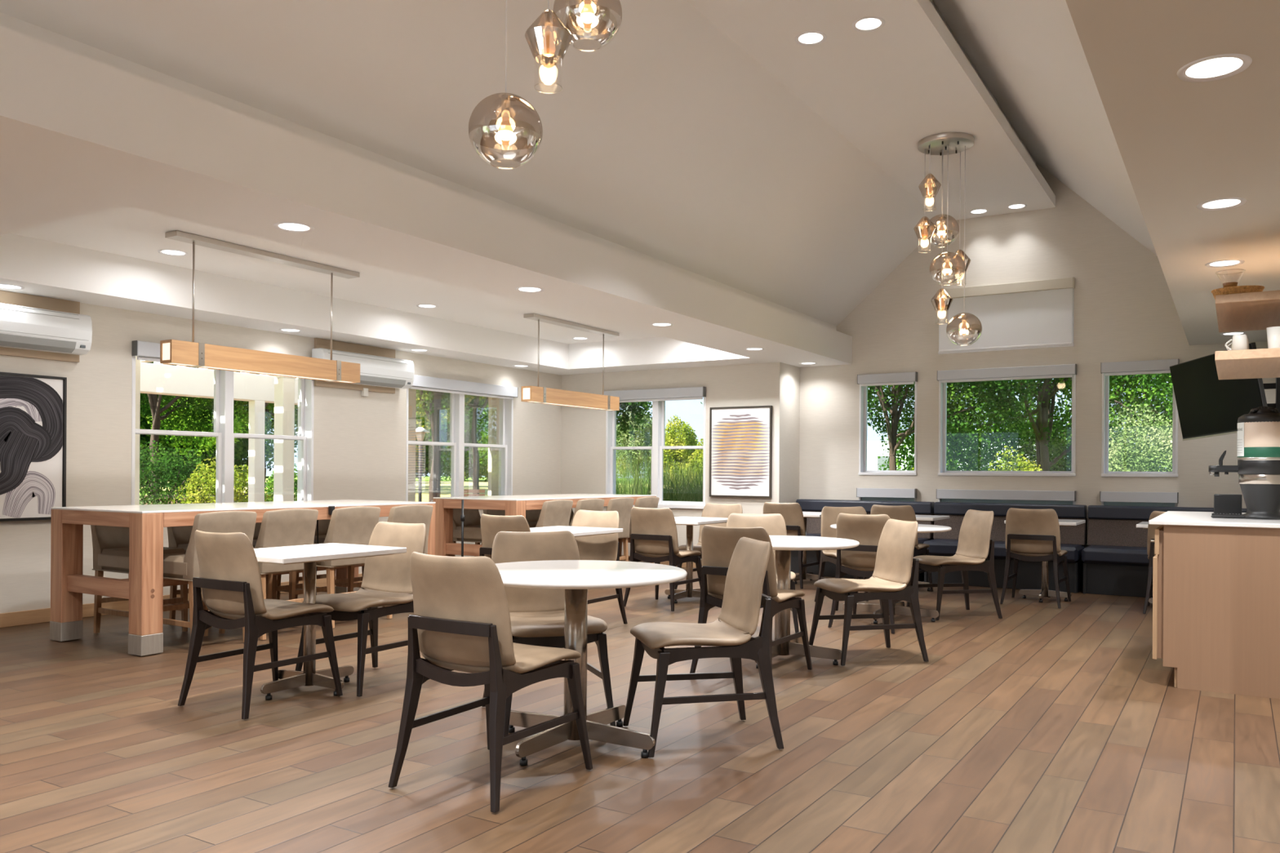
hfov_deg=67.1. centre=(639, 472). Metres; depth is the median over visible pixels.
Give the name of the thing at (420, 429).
hood
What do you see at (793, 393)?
wall
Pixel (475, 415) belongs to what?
tree
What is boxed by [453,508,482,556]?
counter stool
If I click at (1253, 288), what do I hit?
wicker basket
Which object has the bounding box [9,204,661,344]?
ceiling
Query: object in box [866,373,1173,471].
tree
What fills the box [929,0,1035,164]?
ceiling
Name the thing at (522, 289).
recessed light
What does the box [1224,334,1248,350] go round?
mug
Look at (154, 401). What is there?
tree
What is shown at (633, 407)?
tree
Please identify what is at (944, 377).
window
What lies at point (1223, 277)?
glass carafe
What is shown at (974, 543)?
dining chair
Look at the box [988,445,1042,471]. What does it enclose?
shrub
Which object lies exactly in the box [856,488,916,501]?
baseboard heater
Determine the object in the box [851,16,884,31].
recessed light
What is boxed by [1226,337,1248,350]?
mug
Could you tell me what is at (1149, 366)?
window
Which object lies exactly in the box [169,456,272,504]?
shrub
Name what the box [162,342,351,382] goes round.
diffuser
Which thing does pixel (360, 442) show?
wall
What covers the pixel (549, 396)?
diffuser
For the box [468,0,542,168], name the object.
globe pendant
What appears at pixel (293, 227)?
recessed light
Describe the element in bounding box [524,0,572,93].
lantern pendant
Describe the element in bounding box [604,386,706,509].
window
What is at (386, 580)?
dining chair
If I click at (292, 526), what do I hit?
counter stool
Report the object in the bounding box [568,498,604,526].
counter stool
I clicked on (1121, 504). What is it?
roller shade
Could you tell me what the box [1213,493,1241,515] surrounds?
box
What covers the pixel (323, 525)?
counter stool
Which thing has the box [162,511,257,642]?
counter stool
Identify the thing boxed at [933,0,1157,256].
ceiling
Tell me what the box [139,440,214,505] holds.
shrub
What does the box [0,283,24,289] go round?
recessed light
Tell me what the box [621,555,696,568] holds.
baseboard
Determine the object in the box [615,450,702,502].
grass
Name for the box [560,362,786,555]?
wall
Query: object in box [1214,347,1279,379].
wall shelf
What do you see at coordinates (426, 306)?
recessed light
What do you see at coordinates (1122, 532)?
cushion
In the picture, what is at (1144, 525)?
square table
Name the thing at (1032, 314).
window
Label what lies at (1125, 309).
wall
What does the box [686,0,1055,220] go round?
ceiling
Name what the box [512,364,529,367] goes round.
recessed light
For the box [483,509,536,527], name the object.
counter stool
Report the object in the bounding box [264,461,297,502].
shrub
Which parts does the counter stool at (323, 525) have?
leg, seat, backrest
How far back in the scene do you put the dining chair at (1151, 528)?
8.12 m
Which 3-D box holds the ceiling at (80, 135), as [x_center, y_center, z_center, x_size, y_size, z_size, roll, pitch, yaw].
[-2.935,-1.486,6.430,4.010,0.330,14.245,0,0,32]
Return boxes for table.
[49,499,435,656]
[253,542,406,700]
[433,493,656,563]
[495,560,687,765]
[529,525,622,537]
[664,516,727,603]
[755,535,859,668]
[793,511,823,583]
[830,524,951,623]
[906,515,949,591]
[1004,519,1085,602]
[1136,521,1152,607]
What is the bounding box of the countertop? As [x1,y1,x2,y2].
[1148,511,1279,528]
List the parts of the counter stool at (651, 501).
leg, backrest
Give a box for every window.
[131,340,314,505]
[405,374,517,501]
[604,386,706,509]
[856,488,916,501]
[857,371,917,475]
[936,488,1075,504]
[937,276,1075,354]
[937,364,1076,476]
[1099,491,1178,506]
[1100,358,1179,476]
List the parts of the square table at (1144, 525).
foot arm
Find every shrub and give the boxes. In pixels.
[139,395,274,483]
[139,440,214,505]
[139,497,164,505]
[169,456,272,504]
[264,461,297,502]
[415,415,471,478]
[428,413,488,480]
[448,418,488,481]
[876,385,1071,471]
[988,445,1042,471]
[1021,379,1171,471]
[1108,404,1172,471]
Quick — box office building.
[866,439,1068,471]
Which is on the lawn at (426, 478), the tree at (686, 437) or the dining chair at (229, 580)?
the tree at (686, 437)
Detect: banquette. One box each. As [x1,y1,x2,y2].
[791,498,934,581]
[923,502,1086,593]
[1081,505,1247,597]
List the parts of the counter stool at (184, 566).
seat, leg, leg, backrest, leg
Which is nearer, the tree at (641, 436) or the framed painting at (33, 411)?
the framed painting at (33, 411)
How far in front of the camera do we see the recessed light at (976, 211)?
10.45 m
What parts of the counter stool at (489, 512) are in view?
backrest, seat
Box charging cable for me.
[315,520,318,595]
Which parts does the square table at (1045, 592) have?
foot arm, foot arm, post, foot arm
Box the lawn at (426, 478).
[139,475,670,495]
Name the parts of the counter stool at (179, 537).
leg, backrest, seat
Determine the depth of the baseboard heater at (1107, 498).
9.79 m
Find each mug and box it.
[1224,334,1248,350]
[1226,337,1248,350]
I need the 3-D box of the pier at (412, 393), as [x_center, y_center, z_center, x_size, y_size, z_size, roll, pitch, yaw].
[-2.780,0.175,11.350,0.120,2.440,0.270,0,0,32]
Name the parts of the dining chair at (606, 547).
backrest, leg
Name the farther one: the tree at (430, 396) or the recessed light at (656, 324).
the tree at (430, 396)
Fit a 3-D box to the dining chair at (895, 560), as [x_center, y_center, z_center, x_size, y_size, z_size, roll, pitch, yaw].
[1.444,0.734,6.140,0.586,0.865,0.517,0,0,-14]
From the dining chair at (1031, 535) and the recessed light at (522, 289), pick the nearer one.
the recessed light at (522, 289)
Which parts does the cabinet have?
door, drawer, frame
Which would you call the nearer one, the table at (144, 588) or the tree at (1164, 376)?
the table at (144, 588)
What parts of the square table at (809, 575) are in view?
foot arm, post, foot arm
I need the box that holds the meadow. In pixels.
[140,480,674,502]
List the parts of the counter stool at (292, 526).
leg, leg, leg, backrest, leg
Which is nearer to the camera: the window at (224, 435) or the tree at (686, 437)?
the window at (224, 435)
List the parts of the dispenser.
tap lever, spout arm, plate, lid, carry handle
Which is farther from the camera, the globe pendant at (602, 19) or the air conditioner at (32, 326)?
the air conditioner at (32, 326)
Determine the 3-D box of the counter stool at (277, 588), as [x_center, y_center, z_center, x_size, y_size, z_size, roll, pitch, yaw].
[-2.993,0.694,7.865,0.564,0.893,0.438,0,0,32]
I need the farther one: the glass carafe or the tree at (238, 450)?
the tree at (238, 450)
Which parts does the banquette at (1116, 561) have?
leg, seat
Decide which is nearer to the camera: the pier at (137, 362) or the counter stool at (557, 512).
the pier at (137, 362)
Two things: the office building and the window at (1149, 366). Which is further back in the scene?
the office building
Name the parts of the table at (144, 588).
leg, rail, leg, rail, leg, leg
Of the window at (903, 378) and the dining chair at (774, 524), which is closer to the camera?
the dining chair at (774, 524)
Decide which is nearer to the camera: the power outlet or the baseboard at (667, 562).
the power outlet
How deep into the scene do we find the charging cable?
7.37 m
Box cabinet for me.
[1151,524,1279,698]
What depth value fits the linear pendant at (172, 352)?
7.05 m
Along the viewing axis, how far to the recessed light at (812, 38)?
6.31 m
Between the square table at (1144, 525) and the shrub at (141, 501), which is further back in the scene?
the shrub at (141, 501)
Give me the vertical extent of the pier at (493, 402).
2.440 m
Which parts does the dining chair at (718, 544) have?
leg, rail, backrest, seat frame, seat, leg, leg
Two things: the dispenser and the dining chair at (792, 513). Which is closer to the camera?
the dispenser
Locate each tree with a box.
[139,362,216,485]
[140,361,248,501]
[146,395,274,488]
[194,405,297,483]
[208,371,297,460]
[416,389,477,502]
[416,390,488,493]
[416,391,486,450]
[446,396,488,477]
[616,401,652,442]
[616,406,666,486]
[662,414,698,487]
[681,438,703,485]
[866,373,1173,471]
[866,378,1044,470]
[972,375,1123,460]
[1053,373,1172,466]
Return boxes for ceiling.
[0,0,935,330]
[0,25,852,375]
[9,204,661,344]
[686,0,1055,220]
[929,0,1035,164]
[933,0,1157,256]
[1065,0,1279,345]
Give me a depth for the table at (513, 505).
9.60 m
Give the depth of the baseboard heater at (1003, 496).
10.47 m
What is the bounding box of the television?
[1169,342,1267,440]
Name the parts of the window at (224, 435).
sash, sash, sash, sash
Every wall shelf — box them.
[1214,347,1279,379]
[1215,289,1279,332]
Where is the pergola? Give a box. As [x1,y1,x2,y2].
[140,360,297,502]
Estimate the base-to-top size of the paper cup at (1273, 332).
0.125 m
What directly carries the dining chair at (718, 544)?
on the floor
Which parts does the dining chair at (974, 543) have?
leg, seat, seat frame, leg, backrest, leg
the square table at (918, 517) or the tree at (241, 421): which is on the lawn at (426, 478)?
the tree at (241, 421)
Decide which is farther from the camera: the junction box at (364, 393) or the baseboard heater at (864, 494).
the baseboard heater at (864, 494)
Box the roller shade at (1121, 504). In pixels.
[1104,502,1174,506]
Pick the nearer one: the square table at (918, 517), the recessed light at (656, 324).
the recessed light at (656, 324)
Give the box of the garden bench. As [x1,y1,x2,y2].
[463,489,484,496]
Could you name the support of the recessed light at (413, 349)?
in the ceiling at (80, 135)
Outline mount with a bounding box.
[1262,377,1279,412]
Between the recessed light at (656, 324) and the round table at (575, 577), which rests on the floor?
the round table at (575, 577)
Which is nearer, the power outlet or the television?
the power outlet
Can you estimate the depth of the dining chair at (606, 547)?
7.41 m
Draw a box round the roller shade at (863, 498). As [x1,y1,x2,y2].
[862,497,914,501]
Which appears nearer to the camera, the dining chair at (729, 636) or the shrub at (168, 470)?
the dining chair at (729, 636)
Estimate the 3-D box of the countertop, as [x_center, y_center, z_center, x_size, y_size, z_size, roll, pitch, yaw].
[3.590,0.280,5.898,0.734,0.023,1.730,0,0,32]
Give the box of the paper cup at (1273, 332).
[1266,326,1279,348]
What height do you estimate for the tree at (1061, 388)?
8.280 m
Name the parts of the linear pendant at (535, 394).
rod, rod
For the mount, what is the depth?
8.49 m
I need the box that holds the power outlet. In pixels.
[328,506,334,515]
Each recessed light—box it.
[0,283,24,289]
[157,248,188,256]
[273,222,314,232]
[278,328,302,332]
[409,348,429,351]
[416,304,437,308]
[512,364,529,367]
[515,286,544,293]
[571,337,588,339]
[649,322,673,326]
[744,347,764,351]
[794,31,826,45]
[800,362,817,364]
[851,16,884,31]
[968,208,988,214]
[1006,203,1026,209]
[1177,53,1252,82]
[1196,197,1246,210]
[1204,259,1244,267]
[1220,331,1246,335]
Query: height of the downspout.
2.440 m
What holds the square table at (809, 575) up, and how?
on the floor
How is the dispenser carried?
on the countertop
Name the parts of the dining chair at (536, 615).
leg, backrest, seat frame, seat, leg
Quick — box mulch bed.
[140,493,272,504]
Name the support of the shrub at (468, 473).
on the lawn at (426, 478)
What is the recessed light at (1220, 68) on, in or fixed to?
in the ceiling at (1183, 145)
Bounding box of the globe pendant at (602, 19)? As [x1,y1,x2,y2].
[552,0,622,51]
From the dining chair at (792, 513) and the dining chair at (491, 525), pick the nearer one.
the dining chair at (491, 525)
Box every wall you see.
[0,302,561,613]
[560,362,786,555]
[786,364,799,502]
[799,162,1275,547]
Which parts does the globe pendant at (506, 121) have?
lamp shade, lamp shade, bulb, cord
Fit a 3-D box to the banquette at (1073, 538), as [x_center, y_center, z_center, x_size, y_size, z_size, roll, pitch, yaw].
[3.828,0.758,10.174,1.533,0.858,0.660,0,0,32]
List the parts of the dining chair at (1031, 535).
leg, leg, rail, backrest, seat frame, seat, leg, leg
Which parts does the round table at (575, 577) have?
foot arm, foot arm, post, foot arm, foot arm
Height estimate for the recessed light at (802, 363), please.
0.007 m
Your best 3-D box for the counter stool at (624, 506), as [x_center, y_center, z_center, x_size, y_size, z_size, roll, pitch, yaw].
[-0.400,0.710,10.495,0.564,0.893,0.438,0,0,32]
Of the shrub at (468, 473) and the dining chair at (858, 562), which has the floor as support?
the dining chair at (858, 562)
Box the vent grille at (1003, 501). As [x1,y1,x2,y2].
[941,498,1072,504]
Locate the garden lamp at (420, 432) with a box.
[416,426,430,502]
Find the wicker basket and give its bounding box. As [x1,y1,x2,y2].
[1210,284,1264,299]
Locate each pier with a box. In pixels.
[134,355,140,505]
[408,388,416,501]
[488,397,499,496]
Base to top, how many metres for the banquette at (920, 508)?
0.858 m
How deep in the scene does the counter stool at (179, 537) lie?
7.32 m
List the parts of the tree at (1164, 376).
crown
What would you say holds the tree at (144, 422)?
on the lawn at (426, 478)
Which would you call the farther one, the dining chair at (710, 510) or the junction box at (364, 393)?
the junction box at (364, 393)
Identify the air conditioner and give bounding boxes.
[0,289,92,362]
[311,337,414,393]
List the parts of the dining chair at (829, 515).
leg, seat frame, seat, leg, backrest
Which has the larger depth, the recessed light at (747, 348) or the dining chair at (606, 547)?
the recessed light at (747, 348)
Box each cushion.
[802,511,934,538]
[933,514,1086,545]
[1087,518,1148,547]
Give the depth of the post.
9.09 m
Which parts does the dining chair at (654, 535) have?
leg, rail, backrest, leg, seat frame, seat, leg, leg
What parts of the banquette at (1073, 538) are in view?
leg, seat, leg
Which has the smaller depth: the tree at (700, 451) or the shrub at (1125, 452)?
the shrub at (1125, 452)
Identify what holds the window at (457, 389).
in the wall at (360, 442)
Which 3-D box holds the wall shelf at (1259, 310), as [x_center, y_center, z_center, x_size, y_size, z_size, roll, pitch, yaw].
[3.642,-0.943,5.676,0.426,0.047,1.240,0,0,32]
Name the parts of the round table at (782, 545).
foot arm, post, foot arm, foot arm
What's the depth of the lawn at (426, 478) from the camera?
71.44 m
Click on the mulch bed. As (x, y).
(211, 494)
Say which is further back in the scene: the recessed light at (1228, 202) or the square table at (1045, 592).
the square table at (1045, 592)
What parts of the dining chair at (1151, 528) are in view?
leg, leg, backrest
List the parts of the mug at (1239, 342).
handle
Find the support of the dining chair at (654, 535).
on the floor
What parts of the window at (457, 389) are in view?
sash, sash, sash, sash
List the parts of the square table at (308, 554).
foot arm, foot arm, post, foot arm, foot arm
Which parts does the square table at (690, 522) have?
foot arm, foot arm, post, foot arm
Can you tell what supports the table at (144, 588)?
on the floor
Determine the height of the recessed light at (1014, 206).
0.007 m
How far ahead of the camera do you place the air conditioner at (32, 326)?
7.17 m
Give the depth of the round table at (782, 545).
6.01 m
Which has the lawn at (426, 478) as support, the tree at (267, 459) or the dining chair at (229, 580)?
the tree at (267, 459)
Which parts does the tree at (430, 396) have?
crown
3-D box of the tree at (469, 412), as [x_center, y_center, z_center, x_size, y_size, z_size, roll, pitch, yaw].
[-12.563,-4.569,59.906,7.784,10.220,7.687,0,0,36]
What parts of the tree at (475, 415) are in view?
crown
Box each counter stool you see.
[90,524,187,633]
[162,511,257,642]
[167,525,254,628]
[218,508,318,639]
[252,522,314,599]
[288,506,380,628]
[294,519,364,599]
[347,504,433,618]
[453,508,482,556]
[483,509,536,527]
[525,509,570,525]
[529,499,573,528]
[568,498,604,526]
[569,508,573,521]
[606,497,634,561]
[617,496,659,563]
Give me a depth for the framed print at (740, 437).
11.49 m
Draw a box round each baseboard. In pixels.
[0,573,362,627]
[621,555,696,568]
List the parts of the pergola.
post, post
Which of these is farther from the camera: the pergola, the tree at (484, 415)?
the tree at (484, 415)
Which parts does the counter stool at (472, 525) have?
backrest, seat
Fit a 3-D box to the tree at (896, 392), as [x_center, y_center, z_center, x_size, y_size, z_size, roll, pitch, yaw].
[4.272,-1.882,16.222,4.418,6.652,4.960,0,0,-9]
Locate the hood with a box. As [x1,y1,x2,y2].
[416,426,430,432]
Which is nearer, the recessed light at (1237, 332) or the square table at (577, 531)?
the square table at (577, 531)
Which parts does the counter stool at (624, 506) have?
backrest, leg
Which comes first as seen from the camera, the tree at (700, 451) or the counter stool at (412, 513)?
the counter stool at (412, 513)
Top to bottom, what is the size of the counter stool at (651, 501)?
0.893 m
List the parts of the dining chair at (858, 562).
leg, leg, seat frame, rail, backrest, seat, leg, leg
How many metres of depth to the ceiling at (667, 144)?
6.07 m
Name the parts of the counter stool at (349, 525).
leg, seat, leg, leg, backrest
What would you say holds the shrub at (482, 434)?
on the lawn at (426, 478)
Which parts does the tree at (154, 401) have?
crown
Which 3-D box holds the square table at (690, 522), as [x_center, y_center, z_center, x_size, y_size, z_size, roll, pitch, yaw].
[0.453,0.792,8.827,0.600,0.743,0.800,0,0,32]
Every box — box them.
[360,387,368,396]
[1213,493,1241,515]
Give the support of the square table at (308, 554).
on the floor
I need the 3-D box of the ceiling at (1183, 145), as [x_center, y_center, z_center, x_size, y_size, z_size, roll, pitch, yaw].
[3.261,-1.709,2.602,3.605,0.855,14.245,0,0,32]
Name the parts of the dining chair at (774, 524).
backrest, seat, leg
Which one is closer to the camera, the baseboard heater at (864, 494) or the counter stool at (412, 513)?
the counter stool at (412, 513)
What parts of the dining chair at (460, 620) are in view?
leg, rail, backrest, leg, seat frame, leg, seat, leg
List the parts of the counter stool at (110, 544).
leg, backrest, seat, leg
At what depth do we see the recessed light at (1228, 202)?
4.60 m
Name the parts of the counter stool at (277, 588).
backrest, leg, leg, seat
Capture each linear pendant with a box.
[160,230,359,383]
[520,313,619,410]
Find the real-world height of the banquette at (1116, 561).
0.858 m
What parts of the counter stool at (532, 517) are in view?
backrest, seat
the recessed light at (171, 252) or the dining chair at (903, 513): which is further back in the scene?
the dining chair at (903, 513)
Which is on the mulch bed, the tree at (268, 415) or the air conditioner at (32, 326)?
the tree at (268, 415)
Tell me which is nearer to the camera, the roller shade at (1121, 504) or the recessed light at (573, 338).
the roller shade at (1121, 504)
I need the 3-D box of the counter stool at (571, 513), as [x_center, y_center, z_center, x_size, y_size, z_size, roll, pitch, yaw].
[-0.796,0.708,11.421,0.564,0.893,0.438,0,0,32]
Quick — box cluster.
[913,132,982,345]
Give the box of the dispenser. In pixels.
[1208,406,1279,519]
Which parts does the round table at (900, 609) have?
foot arm, foot arm, foot arm, foot arm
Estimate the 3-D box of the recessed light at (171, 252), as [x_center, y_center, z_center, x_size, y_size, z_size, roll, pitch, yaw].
[-3.474,-1.638,7.184,0.208,0.007,0.208,0,0,32]
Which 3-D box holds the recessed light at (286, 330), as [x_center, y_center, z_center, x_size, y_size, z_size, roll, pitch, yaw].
[-3.237,-1.320,8.940,0.208,0.007,0.208,0,0,32]
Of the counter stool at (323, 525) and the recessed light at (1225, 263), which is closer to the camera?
the recessed light at (1225, 263)
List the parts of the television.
silver trim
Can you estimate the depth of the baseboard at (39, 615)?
7.32 m
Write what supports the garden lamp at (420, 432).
on the mulch bed
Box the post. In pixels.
[460,499,464,556]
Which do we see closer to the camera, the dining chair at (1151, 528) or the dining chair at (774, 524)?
the dining chair at (774, 524)
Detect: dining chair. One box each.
[177,529,342,719]
[295,521,426,697]
[388,551,592,813]
[479,514,530,558]
[481,530,615,736]
[571,510,627,624]
[622,537,783,757]
[623,506,701,611]
[674,502,742,589]
[689,524,812,673]
[725,513,799,633]
[763,502,820,588]
[808,519,928,666]
[814,506,870,610]
[827,512,912,633]
[870,504,933,591]
[906,509,1002,620]
[1000,507,1071,608]
[1142,511,1165,613]
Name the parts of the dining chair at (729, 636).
leg, leg, seat, seat frame, leg, backrest, rail, leg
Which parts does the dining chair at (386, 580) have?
leg, seat, leg, seat frame, leg, backrest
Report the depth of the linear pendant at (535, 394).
10.37 m
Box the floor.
[0,567,1279,852]
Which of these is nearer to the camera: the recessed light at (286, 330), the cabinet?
the cabinet
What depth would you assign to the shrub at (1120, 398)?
21.59 m
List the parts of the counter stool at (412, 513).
leg, leg, backrest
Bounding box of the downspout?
[433,391,440,497]
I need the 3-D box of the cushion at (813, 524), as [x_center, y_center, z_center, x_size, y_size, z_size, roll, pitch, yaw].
[2.587,0.592,11.213,1.608,0.275,0.198,0,0,32]
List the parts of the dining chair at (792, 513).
backrest, rail, leg, leg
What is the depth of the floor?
4.05 m
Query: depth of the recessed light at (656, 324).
8.44 m
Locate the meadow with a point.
(445, 486)
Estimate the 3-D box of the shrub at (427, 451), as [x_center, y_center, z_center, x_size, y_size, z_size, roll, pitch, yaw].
[-14.898,-1.830,58.199,9.595,4.788,10.164,0,0,17]
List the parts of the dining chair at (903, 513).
backrest, leg, seat frame, seat, leg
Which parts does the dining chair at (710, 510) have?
leg, seat, backrest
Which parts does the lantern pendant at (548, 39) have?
bulb, lamp shade, lamp shade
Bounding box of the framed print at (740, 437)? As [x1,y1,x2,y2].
[709,405,772,497]
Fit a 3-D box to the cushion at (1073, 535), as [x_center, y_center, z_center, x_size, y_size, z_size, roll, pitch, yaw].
[3.950,0.600,10.371,1.533,0.275,0.198,0,0,32]
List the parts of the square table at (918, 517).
foot arm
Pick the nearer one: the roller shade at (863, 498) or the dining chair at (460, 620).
the dining chair at (460, 620)
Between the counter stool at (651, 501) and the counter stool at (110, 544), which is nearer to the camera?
the counter stool at (110, 544)
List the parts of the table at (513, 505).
leg, rail, leg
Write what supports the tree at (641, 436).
on the lawn at (426, 478)
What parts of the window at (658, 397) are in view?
sash, sash, sill, sash, sash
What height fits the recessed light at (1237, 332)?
0.007 m
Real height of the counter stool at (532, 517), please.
0.893 m
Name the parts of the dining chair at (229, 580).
leg, rail, backrest, leg, seat frame, seat, leg, leg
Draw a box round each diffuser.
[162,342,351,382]
[523,387,613,410]
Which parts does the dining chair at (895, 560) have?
leg, leg, seat, seat frame, leg, backrest, leg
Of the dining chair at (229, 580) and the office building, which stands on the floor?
the dining chair at (229, 580)
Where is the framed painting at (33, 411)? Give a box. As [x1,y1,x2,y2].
[0,372,66,521]
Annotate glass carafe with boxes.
[1215,268,1245,287]
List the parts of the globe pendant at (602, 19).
lamp shade, bulb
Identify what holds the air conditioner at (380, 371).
attached to the wall at (360, 442)
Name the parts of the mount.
arm, arm, wall plate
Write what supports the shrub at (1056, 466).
on the lawn
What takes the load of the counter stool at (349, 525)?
on the floor
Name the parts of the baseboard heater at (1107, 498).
frame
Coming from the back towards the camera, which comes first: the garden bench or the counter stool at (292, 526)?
the garden bench
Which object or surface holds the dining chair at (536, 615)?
on the floor
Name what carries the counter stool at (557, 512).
on the floor
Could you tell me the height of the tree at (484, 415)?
12.531 m
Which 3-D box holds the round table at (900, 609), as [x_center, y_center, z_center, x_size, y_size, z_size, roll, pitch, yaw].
[2.018,0.802,7.801,0.950,0.744,0.950,0,0,32]
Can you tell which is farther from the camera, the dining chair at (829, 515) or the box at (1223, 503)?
the dining chair at (829, 515)
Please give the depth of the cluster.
8.23 m

